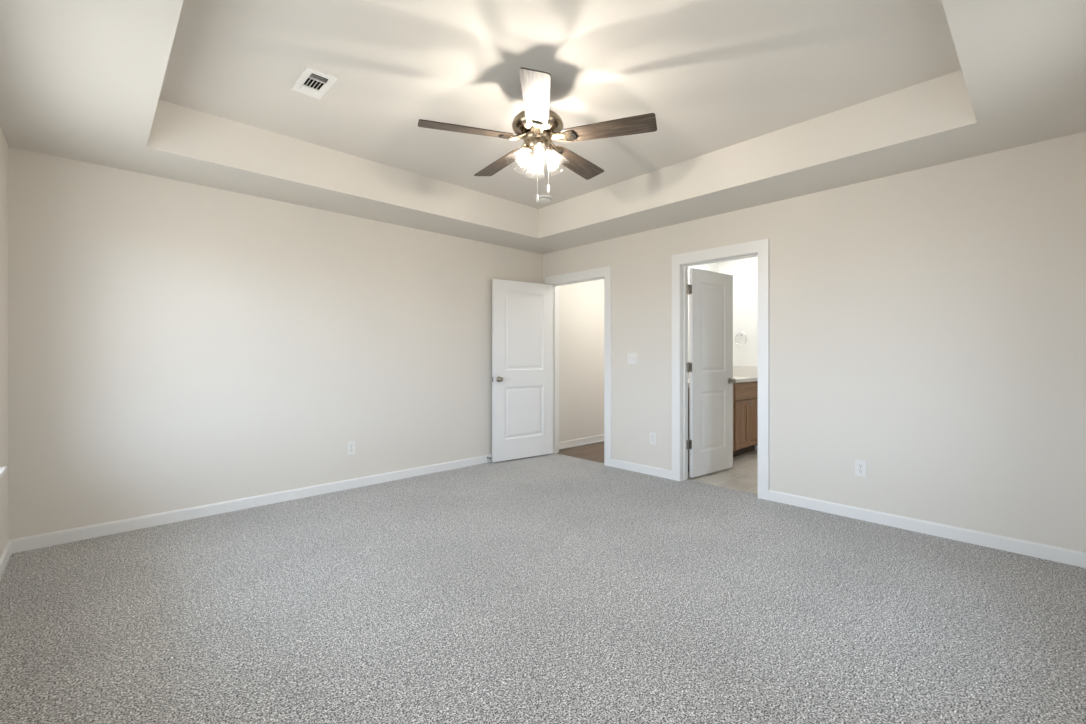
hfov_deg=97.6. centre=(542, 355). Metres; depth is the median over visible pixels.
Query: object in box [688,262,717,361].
wall
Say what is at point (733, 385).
vanity cabinet
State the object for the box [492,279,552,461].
door
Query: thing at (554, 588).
floor
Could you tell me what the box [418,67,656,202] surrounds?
ceiling fan
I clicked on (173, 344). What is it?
wall
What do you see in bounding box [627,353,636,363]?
light switch
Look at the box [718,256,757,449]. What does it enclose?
wall
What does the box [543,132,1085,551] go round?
wall
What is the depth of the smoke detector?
4.65 m
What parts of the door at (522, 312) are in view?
knob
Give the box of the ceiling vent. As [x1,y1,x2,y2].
[291,66,337,99]
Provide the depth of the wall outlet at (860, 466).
3.43 m
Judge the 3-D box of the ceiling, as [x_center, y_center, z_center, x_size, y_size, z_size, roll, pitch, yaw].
[-0.073,-1.463,2.627,4.568,0.412,4.859,0,0,-43]
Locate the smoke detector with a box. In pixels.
[538,195,551,202]
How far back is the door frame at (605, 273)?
5.19 m
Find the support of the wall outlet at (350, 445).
attached to the wall at (173, 344)
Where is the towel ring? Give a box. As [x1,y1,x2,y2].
[735,331,746,344]
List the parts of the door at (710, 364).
knob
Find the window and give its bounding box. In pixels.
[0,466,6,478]
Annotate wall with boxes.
[0,127,7,555]
[8,146,603,539]
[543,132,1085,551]
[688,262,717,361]
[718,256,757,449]
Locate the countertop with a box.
[688,366,757,386]
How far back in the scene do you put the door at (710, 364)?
4.76 m
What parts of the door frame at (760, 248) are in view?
casing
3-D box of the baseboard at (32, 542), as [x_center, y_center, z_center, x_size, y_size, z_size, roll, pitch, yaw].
[-1.592,1.142,4.360,4.394,0.083,0.014,0,0,-43]
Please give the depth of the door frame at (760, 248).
4.30 m
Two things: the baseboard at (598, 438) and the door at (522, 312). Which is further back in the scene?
the baseboard at (598, 438)
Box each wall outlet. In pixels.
[347,441,354,454]
[650,432,655,444]
[855,460,866,476]
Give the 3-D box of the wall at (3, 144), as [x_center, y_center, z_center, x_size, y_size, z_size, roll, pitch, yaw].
[-1.633,-0.243,1.070,0.160,2.852,4.739,0,0,-43]
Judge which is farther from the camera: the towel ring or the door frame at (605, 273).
the towel ring
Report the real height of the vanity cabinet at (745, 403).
0.884 m
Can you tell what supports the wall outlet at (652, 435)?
attached to the wall at (927, 326)
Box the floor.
[0,441,1085,723]
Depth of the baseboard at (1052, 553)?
3.18 m
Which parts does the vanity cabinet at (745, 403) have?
cabinet door, drawer, cabinet door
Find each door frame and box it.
[545,266,611,466]
[672,239,768,499]
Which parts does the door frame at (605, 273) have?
casing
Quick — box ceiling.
[0,0,1085,253]
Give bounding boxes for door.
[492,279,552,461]
[688,268,735,477]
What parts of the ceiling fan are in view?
blade, blade, blade, pull chain, lamp shade, pull chain, blade, blade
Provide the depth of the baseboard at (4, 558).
2.66 m
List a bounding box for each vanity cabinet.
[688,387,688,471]
[733,381,757,456]
[733,385,733,449]
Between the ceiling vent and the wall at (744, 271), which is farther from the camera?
the wall at (744, 271)
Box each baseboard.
[0,539,10,579]
[11,454,491,553]
[559,434,603,449]
[611,459,1085,567]

